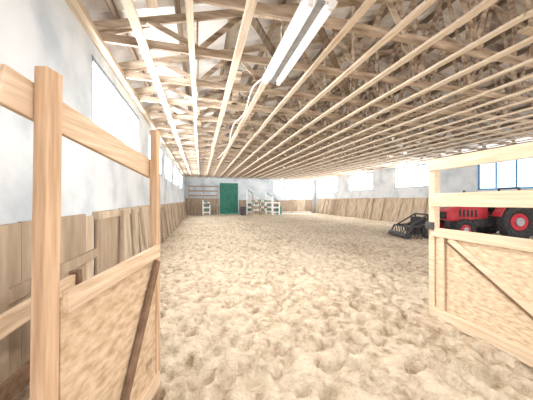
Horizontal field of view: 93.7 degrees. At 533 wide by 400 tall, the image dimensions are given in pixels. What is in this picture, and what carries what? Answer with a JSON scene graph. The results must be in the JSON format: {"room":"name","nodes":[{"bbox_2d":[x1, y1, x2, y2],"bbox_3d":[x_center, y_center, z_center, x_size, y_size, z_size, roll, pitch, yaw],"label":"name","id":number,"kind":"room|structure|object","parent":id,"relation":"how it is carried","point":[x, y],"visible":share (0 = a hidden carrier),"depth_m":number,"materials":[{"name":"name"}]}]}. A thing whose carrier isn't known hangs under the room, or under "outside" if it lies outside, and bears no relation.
{"room":"sports facility","nodes":[
{"label":"sports facility","id":0,"kind":"room"},
{"bbox_2d":[0,214,96,383],"bbox_3d":[-1.700,0.948,0.479,0.100,1.505,6.800,0,0,-15],"label":"wall","id":1,"kind":"structure","parent":0,"point":[77,251],"depth_m":2.25,"materials":[{"name":"brown wood"}]},
{"bbox_2d":[0,0,184,275],"bbox_3d":[-4.978,-0.375,12.024,0.300,4.350,30.800,0,0,-15],"label":"wall","id":2,"kind":"structure","parent":0,"point":[33,33],"depth_m":2.98,"materials":[{"name":"white paint"}]},
{"bbox_2d":[92,55,138,151],"bbox_3d":[-3.069,-1.600,5.237,0.080,1.200,3.100,0,0,-15],"label":"window","id":3,"kind":"structure","parent":2,"relation":"in","point":[111,111],"depth_m":4.71,"materials":[{"name":"white glass"}]},
{"bbox_2d":[92,202,186,274],"bbox_3d":[-5.457,0.930,15.012,0.310,1.560,23.180,0,0,-15],"label":"panelling","id":4,"kind":"object","parent":2,"relation":"attached to","point":[118,232],"visible":0.58,"depth_m":5.24,"materials":[{"name":"brown wood"}]},
{"bbox_2d":[149,132,160,175],"bbox_3d":[-4.149,-1.600,9.296,0.080,1.200,2.700,0,0,-15],"label":"window","id":5,"kind":"structure","parent":2,"relation":"in","point":[149,132],"depth_m":10.35,"materials":[{"name":"white glass"}]},
{"bbox_2d":[166,155,171,181],"bbox_3d":[-5.152,-1.600,13.065,0.080,1.200,2.700,0,0,-15],"label":"window","id":6,"kind":"structure","parent":2,"relation":"in","point":[168,161],"depth_m":13.06,"materials":[{"name":"white glass"}]},
{"bbox_2d":[174,166,177,185],"bbox_3d":[-6.244,-1.600,17.172,0.080,1.200,2.800,0,0,-15],"label":"window","id":7,"kind":"structure","parent":2,"relation":"in","point":[175,168],"depth_m":17.00,"materials":[{"name":"white glass"}]},
{"bbox_2d":[185,157,315,178],"bbox_3d":[-1.135,-3.684,27.860,15.306,2.458,0.150,0,0,-15],"label":"roof truss","id":8,"kind":"object","parent":2,"relation":"on","point":[253,157],"depth_m":27.49,"materials":[{"name":"beige wood"}]},
{"bbox_2d":[185,154,321,178],"bbox_3d":[-0.826,-3.684,26.700,15.306,2.458,0.150,0,0,-15],"label":"roof truss","id":9,"kind":"object","parent":2,"relation":"on","point":[256,154],"depth_m":26.23,"materials":[{"name":"beige wood"}]},
{"bbox_2d":[184,157,327,177],"bbox_3d":[-0.518,-3.684,25.540,15.306,2.458,0.150,0,0,-15],"label":"roof truss","id":10,"kind":"object","parent":2,"relation":"on","point":[255,157],"depth_m":25.16,"materials":[{"name":"beige wood"}]},
{"bbox_2d":[183,150,332,176],"bbox_3d":[-0.209,-3.684,24.380,15.306,2.458,0.150,0,0,-15],"label":"roof truss","id":11,"kind":"object","parent":2,"relation":"on","point":[262,150],"depth_m":24.00,"materials":[{"name":"beige wood"}]},
{"bbox_2d":[182,149,338,175],"bbox_3d":[0.099,-3.684,23.221,15.306,2.458,0.150,0,0,-15],"label":"roof truss","id":12,"kind":"object","parent":2,"relation":"on","point":[262,149],"depth_m":22.68,"materials":[{"name":"beige wood"}]},
{"bbox_2d":[181,144,347,173],"bbox_3d":[0.408,-3.684,22.061,15.306,2.458,0.150,0,0,-15],"label":"roof truss","id":13,"kind":"object","parent":2,"relation":"on","point":[270,144],"depth_m":21.67,"materials":[{"name":"beige wood"}]},
{"bbox_2d":[93,0,532,103],"bbox_3d":[4.726,-3.684,5.826,15.306,2.458,0.150,0,0,-15],"label":"roof truss","id":14,"kind":"object","parent":2,"relation":"on","point":[111,31],"depth_m":4.82,"materials":[{"name":"brown wood"}]},
{"bbox_2d":[118,23,532,123],"bbox_3d":[4.418,-3.684,6.985,15.306,2.458,0.150,0,0,-15],"label":"roof truss","id":15,"kind":"object","parent":2,"relation":"on","point":[129,68],"depth_m":6.14,"materials":[{"name":"brown wood"}]},
{"bbox_2d":[134,49,532,137],"bbox_3d":[4.109,-3.684,8.145,15.306,2.458,0.150,0,0,-15],"label":"roof truss","id":16,"kind":"object","parent":2,"relation":"on","point":[143,93],"depth_m":7.47,"materials":[{"name":"brown wood"}]},
{"bbox_2d":[185,176,315,213],"bbox_3d":[-1.375,-0.375,28.763,15.870,4.350,0.300,0,0,-15],"label":"wall","id":17,"kind":"structure","parent":0,"point":[258,187],"depth_m":28.64,"materials":[{"name":"white paint"}]},
{"bbox_2d":[220,183,237,213],"bbox_3d":[-4.197,-0.095,27.935,2.030,3.590,0.090,0,0,-15],"label":"door","id":18,"kind":"structure","parent":17,"relation":"in","point":[228,191],"depth_m":27.93,"materials":[{"name":"green paint"}]},
{"bbox_2d":[186,198,312,214],"bbox_3d":[-1.504,0.751,28.468,14.670,1.898,0.195,0,0,-15],"label":"end kickboard","id":19,"kind":"object","parent":17,"relation":"attached to","point":[195,204],"visible":0.55,"depth_m":28.25,"materials":[{"name":"brown wood"}]},
{"bbox_2d":[274,183,281,191],"bbox_3d":[1.291,-1.450,29.379,1.000,1.100,0.080,0,0,-15],"label":"window","id":20,"kind":"structure","parent":17,"relation":"in","point":[277,186],"depth_m":29.36,"materials":[{"name":"white glass"}]},
{"bbox_2d":[287,183,294,191],"bbox_3d":[2.886,-1.450,29.803,1.000,1.100,0.080,0,0,-15],"label":"window","id":21,"kind":"structure","parent":17,"relation":"in","point":[290,186],"depth_m":29.79,"materials":[{"name":"white glass"}]},
{"bbox_2d":[301,183,308,192],"bbox_3d":[4.625,-1.450,30.266,1.100,1.100,0.080,0,0,-15],"label":"window","id":22,"kind":"structure","parent":17,"relation":"in","point":[304,186],"depth_m":30.25,"materials":[{"name":"white glass"}]},
{"bbox_2d":[180,143,354,172],"bbox_3d":[0.716,-3.684,20.901,15.306,2.458,0.150,0,0,-15],"label":"roof truss","id":23,"kind":"object","parent":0,"point":[270,143],"depth_m":20.33,"materials":[{"name":"beige wood"}]},
{"bbox_2d":[178,138,363,171],"bbox_3d":[1.025,-3.684,19.742,15.306,2.458,0.150,0,0,-15],"label":"roof truss","id":24,"kind":"object","parent":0,"point":[180,164],"depth_m":19.40,"materials":[{"name":"beige wood"}]},
{"bbox_2d":[12,213,532,399],"bbox_3d":[2.584,1.605,13.881,15.270,0.195,30.500,0,0,-15],"label":"floor","id":25,"kind":"structure","parent":0,"point":[314,306],"depth_m":3.21,"materials":[{"name":"beige sand"}]},
{"bbox_2d":[0,269,81,399],"bbox_3d":[-1.834,1.125,1.815,0.277,1.068,1.450,0,0,-9],"label":"barrier","id":26,"kind":"object","parent":25,"relation":"on","point":[12,319],"visible":0.5,"depth_m":1.77,"materials":[{"name":"brown wood"}]},
{"bbox_2d":[0,64,160,399],"bbox_3d":[-0.946,0.560,1.541,0.125,2.280,1.238,0,0,1],"label":"wooden gate","id":27,"kind":"object","parent":25,"relation":"on","point":[100,340],"visible":1,"depth_m":1.25,"materials":[{"name":"brown wood"}]},
{"bbox_2d":[188,185,217,214],"bbox_3d":[-6.771,0.050,26.857,3.120,3.300,0.110,0,0,-15],"label":"rail fence","id":28,"kind":"object","parent":25,"relation":"on","point":[203,186],"visible":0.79,"depth_m":26.80,"materials":[{"name":"brown wood"}]},
{"bbox_2d":[202,200,209,214],"bbox_3d":[-6.261,0.820,26.067,0.820,1.640,0.700,0,0,-15],"label":"stand","id":29,"kind":"object","parent":25,"relation":"on","point":[203,201],"visible":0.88,"depth_m":26.01,"materials":[{"name":"white wood"}]},
{"bbox_2d":[240,207,245,215],"bbox_3d":[-2.425,1.150,25.845,0.610,0.900,0.610,0,0,-15],"label":"barrel","id":30,"kind":"object","parent":25,"relation":"on","point":[242,209],"visible":0.87,"depth_m":25.59,"materials":[{"name":"metal"}]},
{"bbox_2d":[246,189,252,214],"bbox_3d":[-1.764,0.220,27.056,0.820,2.840,0.700,0,0,-15],"label":"stand","id":31,"kind":"object","parent":25,"relation":"on","point":[247,190],"visible":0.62,"depth_m":26.93,"materials":[{"name":"white wood"}]},
{"bbox_2d":[248,200,266,210],"bbox_3d":[-0.950,0.600,27.107,2.100,1.140,0.140,0,0,-15],"label":"pole","id":32,"kind":"object","parent":31,"relation":"on","point":[248,200],"visible":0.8,"depth_m":27.16,"materials":[{"name":"green paint"}]},
{"bbox_2d":[252,194,259,214],"bbox_3d":[-1.069,0.520,25.999,0.820,2.240,0.700,0,0,-15],"label":"stand","id":33,"kind":"object","parent":25,"relation":"on","point":[253,195],"visible":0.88,"depth_m":25.93,"materials":[{"name":"white wood"}]},
{"bbox_2d":[265,192,272,213],"bbox_3d":[0.265,0.370,27.596,0.820,2.540,0.700,0,0,-15],"label":"stand","id":34,"kind":"object","parent":25,"relation":"on","point":[265,192],"visible":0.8,"depth_m":27.58,"materials":[{"name":"white wood"}]},
{"bbox_2d":[272,197,279,214],"bbox_3d":[1.012,0.670,26.345,0.820,1.940,0.700,0,0,-15],"label":"stand","id":35,"kind":"object","parent":25,"relation":"on","point":[273,198],"visible":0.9,"depth_m":26.28,"materials":[{"name":"white wood"}]},
{"bbox_2d":[276,206,281,213],"bbox_3d":[1.363,1.150,27.163,0.610,0.900,0.610,0,0,-15],"label":"barrel","id":36,"kind":"object","parent":25,"relation":"on","point":[276,206],"visible":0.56,"depth_m":26.93,"materials":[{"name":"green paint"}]},
{"bbox_2d":[282,211,311,213],"bbox_3d":[3.286,1.435,28.492,3.800,0.260,0.550,0,0,-15],"label":"poles","id":37,"kind":"object","parent":25,"relation":"on","point":[284,212],"visible":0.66,"depth_m":28.40,"materials":[{"name":"white wood"}]},
{"bbox_2d":[388,213,428,238],"bbox_3d":[6.384,1.092,10.680,1.691,1.045,1.450,0,0,1],"label":"harrow","id":38,"kind":"object","parent":25,"relation":"on","point":[416,226],"visible":0.77,"depth_m":10.40,"materials":[{"name":"black metal"}]},
{"bbox_2d":[425,142,532,367],"bbox_3d":[2.527,0.573,2.483,0.140,2.255,2.060,0,0,-15],"label":"wooden gate","id":39,"kind":"object","parent":25,"relation":"on","point":[481,284],"visible":0.96,"depth_m":2.78,"materials":[{"name":"brown wood"}]},
{"bbox_2d":[440,187,532,238],"bbox_3d":[9.073,0.541,10.621,3.191,2.142,1.840,0,0,1],"label":"tractor","id":40,"kind":"object","parent":25,"relation":"on","point":[511,222],"visible":0.63,"depth_m":9.96,"materials":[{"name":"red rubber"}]},
{"bbox_2d":[176,136,371,169],"bbox_3d":[1.333,-3.684,18.582,15.306,2.458,0.150,0,0,-15],"label":"roof truss","id":41,"kind":"object","parent":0,"point":[200,162],"depth_m":18.17,"materials":[{"name":"beige wood"}]},
{"bbox_2d":[174,129,382,167],"bbox_3d":[1.642,-3.684,17.422,15.306,2.458,0.150,0,0,-15],"label":"roof truss","id":42,"kind":"object","parent":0,"point":[177,158],"depth_m":16.97,"materials":[{"name":"beige wood"}]},
{"bbox_2d":[172,128,394,165],"bbox_3d":[1.950,-3.684,16.263,15.306,2.458,0.150,0,0,-15],"label":"roof truss","id":43,"kind":"object","parent":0,"point":[175,155],"depth_m":15.86,"materials":[{"name":"beige wood"}]},
{"bbox_2d":[170,119,408,163],"bbox_3d":[2.258,-3.684,15.103,15.306,2.458,0.150,0,0,-15],"label":"roof truss","id":44,"kind":"object","parent":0,"point":[173,151],"depth_m":14.65,"materials":[{"name":"beige wood"}]},
{"bbox_2d":[167,116,422,160],"bbox_3d":[2.567,-3.684,13.943,15.306,2.458,0.150,0,0,-15],"label":"roof truss","id":45,"kind":"object","parent":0,"point":[171,146],"depth_m":13.49,"materials":[{"name":"beige wood"}]},
{"bbox_2d":[162,104,441,157],"bbox_3d":[2.875,-3.684,12.784,15.306,2.458,0.150,0,0,-15],"label":"roof truss","id":46,"kind":"object","parent":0,"point":[167,139],"depth_m":12.16,"materials":[{"name":"beige wood"}]},
{"bbox_2d":[80,0,532,171],"bbox_3d":[2.584,-3.926,13.881,14.750,2.188,30.500,0,0,-15],"label":"roof","id":47,"kind":"structure","parent":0,"point":[110,4],"depth_m":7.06,"materials":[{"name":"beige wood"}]},
{"bbox_2d":[121,0,191,177],"bbox_3d":[-4.119,-2.420,12.098,0.164,0.045,30.500,0,0,-15],"label":"batten","id":48,"kind":"object","parent":47,"relation":"attached to","point":[129,6],"visible":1,"depth_m":4.21,"materials":[{"name":"brown wood"}]},
{"bbox_2d":[185,0,199,177],"bbox_3d":[-3.395,-2.420,12.290,0.149,0.045,30.500,0,0,-15],"label":"batten","id":49,"kind":"object","parent":47,"relation":"attached to","point":[188,3],"visible":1,"depth_m":4.21,"materials":[{"name":"brown wood"}]},
{"bbox_2d":[205,0,257,177],"bbox_3d":[-2.695,-2.420,12.477,0.178,0.045,30.501,0,0,-15],"label":"batten","id":50,"kind":"object","parent":47,"relation":"attached to","point":[250,6],"visible":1,"depth_m":4.22,"materials":[{"name":"brown wood"}]},
{"bbox_2d":[212,80,266,177],"bbox_3d":[-2.025,-2.420,12.655,0.163,0.045,30.501,0,0,-15],"label":"batten","id":51,"kind":"object","parent":47,"relation":"attached to","point":[262,86],"visible":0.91,"depth_m":7.01,"materials":[{"name":"brown wood"}]},
{"bbox_2d":[262,0,337,85],"bbox_3d":[0.353,-2.264,3.690,0.400,0.267,1.950,0,0,-15],"label":"lamp","id":52,"kind":"object","parent":51,"relation":"hanging from","point":[309,17],"visible":1,"depth_m":3.32,"materials":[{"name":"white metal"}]},
{"bbox_2d":[218,79,261,157],"bbox_3d":[-1.344,-2.259,9.184,0.216,0.218,9.562,0,0,-16],"label":"power cable","id":53,"kind":"object","parent":52,"relation":"attached to","point":[258,81],"visible":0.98,"depth_m":5.95,"materials":[{"name":"white plastic"}]},
{"bbox_2d":[219,0,376,177],"bbox_3d":[-1.337,-2.420,12.838,0.131,0.045,30.501,0,0,-15],"label":"batten","id":54,"kind":"object","parent":47,"relation":"attached to","point":[367,4],"visible":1,"depth_m":4.21,"materials":[{"name":"brown wood"}]},
{"bbox_2d":[226,0,435,177],"bbox_3d":[-0.659,-2.420,13.018,0.135,0.045,30.500,0,0,-15],"label":"batten","id":55,"kind":"object","parent":47,"relation":"attached to","point":[425,4],"visible":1,"depth_m":4.24,"materials":[{"name":"brown wood"}]},
{"bbox_2d":[145,0,532,171],"bbox_3d":[1.918,-2.610,15.462,14.111,0.025,26.666,0,0,-15],"label":"planks","id":56,"kind":"object","parent":47,"relation":"on","point":[528,30],"visible":0.24,"depth_m":6.80,"materials":[{"name":"brown wood"}]},
{"bbox_2d":[231,0,497,178],"bbox_3d":[0.018,-2.420,13.198,0.144,0.045,30.500,0,0,-15],"label":"batten","id":57,"kind":"object","parent":47,"relation":"attached to","point":[483,5],"visible":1,"depth_m":4.24,"materials":[{"name":"brown wood"}]},
{"bbox_2d":[238,9,532,178],"bbox_3d":[0.719,-2.420,13.385,0.140,0.045,30.500,0,0,-15],"label":"batten","id":58,"kind":"object","parent":47,"relation":"attached to","point":[529,14],"visible":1,"depth_m":4.49,"materials":[{"name":"brown wood"}]},
{"bbox_2d":[244,36,532,178],"bbox_3d":[1.412,-2.420,13.570,0.176,0.045,30.501,0,0,-15],"label":"batten","id":59,"kind":"object","parent":47,"relation":"attached to","point":[529,40],"visible":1,"depth_m":5.26,"materials":[{"name":"brown wood"}]},
{"bbox_2d":[250,58,532,178],"bbox_3d":[2.103,-2.420,13.753,0.136,0.045,30.500,0,0,-15],"label":"batten","id":60,"kind":"object","parent":47,"relation":"attached to","point":[529,61],"visible":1,"depth_m":6.02,"materials":[{"name":"brown wood"}]},
{"bbox_2d":[257,74,532,178],"bbox_3d":[2.777,-2.420,13.932,0.126,0.045,30.500,0,0,-15],"label":"batten","id":61,"kind":"object","parent":47,"relation":"attached to","point":[530,76],"visible":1,"depth_m":6.75,"materials":[{"name":"brown wood"}]},
{"bbox_2d":[264,87,532,178],"bbox_3d":[3.493,-2.420,14.123,0.150,0.045,30.501,0,0,-15],"label":"batten","id":62,"kind":"object","parent":47,"relation":"attached to","point":[531,88],"visible":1,"depth_m":7.49,"materials":[{"name":"brown wood"}]},
{"bbox_2d":[270,98,532,178],"bbox_3d":[4.191,-2.420,14.308,0.150,0.045,30.500,0,0,-15],"label":"batten","id":63,"kind":"object","parent":47,"relation":"attached to","point":[529,99],"visible":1,"depth_m":8.27,"materials":[{"name":"brown wood"}]},
{"bbox_2d":[277,106,532,178],"bbox_3d":[4.890,-2.420,14.494,0.141,0.045,30.500,0,0,-15],"label":"batten","id":64,"kind":"object","parent":47,"relation":"attached to","point":[529,108],"visible":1,"depth_m":9.00,"materials":[{"name":"brown wood"}]},
{"bbox_2d":[280,114,532,179],"bbox_3d":[5.579,-2.420,14.678,0.144,0.045,30.501,0,0,-15],"label":"batten","id":65,"kind":"object","parent":47,"relation":"attached to","point":[530,115],"visible":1,"depth_m":9.74,"materials":[{"name":"brown wood"}]},
{"bbox_2d":[286,120,532,179],"bbox_3d":[6.249,-2.420,14.855,0.133,0.045,30.500,0,0,-15],"label":"batten","id":66,"kind":"object","parent":47,"relation":"attached to","point":[530,121],"visible":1,"depth_m":10.44,"materials":[{"name":"brown wood"}]},
{"bbox_2d":[291,125,532,179],"bbox_3d":[6.926,-2.420,15.036,0.142,0.045,30.501,0,0,-15],"label":"batten","id":67,"kind":"object","parent":47,"relation":"attached to","point":[531,126],"visible":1,"depth_m":11.20,"materials":[{"name":"brown wood"}]},
{"bbox_2d":[297,130,532,179],"bbox_3d":[7.631,-2.420,15.223,0.183,0.045,30.500,0,0,-15],"label":"batten","id":68,"kind":"object","parent":47,"relation":"attached to","point":[530,130],"visible":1,"depth_m":11.90,"materials":[{"name":"brown wood"}]},
{"bbox_2d":[304,135,532,179],"bbox_3d":[8.354,-2.420,15.416,0.135,0.045,30.501,0,0,-15],"label":"batten","id":69,"kind":"object","parent":47,"relation":"attached to","point":[527,135],"visible":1,"depth_m":12.65,"materials":[{"name":"brown wood"}]},
{"bbox_2d":[310,138,532,179],"bbox_3d":[9.045,-2.420,15.599,0.151,0.045,30.500,0,0,-15],"label":"batten","id":70,"kind":"object","parent":47,"relation":"attached to","point":[531,138],"visible":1,"depth_m":13.29,"materials":[{"name":"brown wood"}]},
{"bbox_2d":[316,141,532,179],"bbox_3d":[9.731,-2.420,15.782,0.161,0.045,30.500,0,0,-15],"label":"batten","id":71,"kind":"object","parent":47,"relation":"attached to","point":[532,141],"visible":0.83,"depth_m":17.76,"materials":[{"name":"brown wood"}]},
{"bbox_2d":[158,94,461,154],"bbox_3d":[3.184,-3.684,11.624,15.306,2.458,0.150,0,0,-15],"label":"roof truss","id":72,"kind":"object","parent":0,"point":[164,132],"depth_m":11.06,"materials":[{"name":"brown wood"}]},
{"bbox_2d":[152,82,486,149],"bbox_3d":[3.492,-3.684,10.464,15.306,2.458,0.150,0,0,-15],"label":"roof truss","id":73,"kind":"object","parent":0,"point":[158,122],"depth_m":9.93,"materials":[{"name":"brown wood"}]},
{"bbox_2d":[144,68,515,144],"bbox_3d":[3.801,-3.684,9.305,15.306,2.458,0.150,0,0,-15],"label":"roof truss","id":74,"kind":"object","parent":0,"point":[151,110],"depth_m":8.71,"materials":[{"name":"brown wood"}]},
{"bbox_2d":[153,0,521,169],"bbox_3d":[2.023,-3.481,15.134,14.345,1.722,27.086,0,0,-15],"label":"roof bracing","id":75,"kind":"structure","parent":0,"point":[513,14],"depth_m":5.57,"materials":[{"name":"brown wood"}]},
{"bbox_2d":[193,0,532,67],"bbox_3d":[5.035,-3.684,4.666,15.306,2.458,0.150,0,0,-15],"label":"roof truss","id":76,"kind":"object","parent":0,"point":[265,9],"depth_m":3.87,"materials":[{"name":"brown wood"}]},
{"bbox_2d":[316,140,532,236],"bbox_3d":[10.069,-0.375,16.027,0.300,4.350,30.800,0,0,-15],"label":"wall","id":77,"kind":"structure","parent":0,"point":[453,180],"depth_m":17.54,"materials":[{"name":"white paint"}]},
{"bbox_2d":[65,0,531,179],"bbox_3d":[2.584,-2.450,13.881,15.270,0.100,30.500,0,0,-15],"label":"trim","id":78,"kind":"structure","parent":77,"relation":"attached to","point":[76,6],"depth_m":4.34,"materials":[{"name":"brown wood"}]},
{"bbox_2d":[321,178,337,192],"bbox_3d":[6.913,-1.550,27.501,0.080,1.400,3.600,0,0,-15],"label":"window","id":79,"kind":"structure","parent":77,"relation":"in","point":[331,185],"depth_m":27.45,"materials":[{"name":"white glass"}]},
{"bbox_2d":[349,173,372,190],"bbox_3d":[8.327,-1.550,22.186,0.080,1.400,3.400,0,0,-15],"label":"window","id":80,"kind":"structure","parent":77,"relation":"in","point":[363,181],"depth_m":22.01,"materials":[{"name":"white glass"}]},
{"bbox_2d":[315,197,428,222],"bbox_3d":[7.966,0.769,22.297,0.540,1.883,16.000,0,0,-15],"label":"panelling","id":81,"kind":"object","parent":77,"relation":"attached to","point":[379,209],"visible":0.64,"depth_m":19.71,"materials":[{"name":"brown wood"}]},
{"bbox_2d":[395,164,428,187],"bbox_3d":[9.766,-1.550,16.774,0.080,1.400,3.000,0,0,-15],"label":"window","id":82,"kind":"structure","parent":77,"relation":"in","point":[413,176],"depth_m":16.73,"materials":[{"name":"white glass"}]},
{"bbox_2d":[478,158,532,189],"bbox_3d":[11.196,-1.225,11.670,0.080,1.450,2.400,0,0,-15],"label":"window","id":83,"kind":"structure","parent":77,"relation":"in","point":[514,173],"depth_m":11.65,"materials":[{"name":"blue"}]}
]}

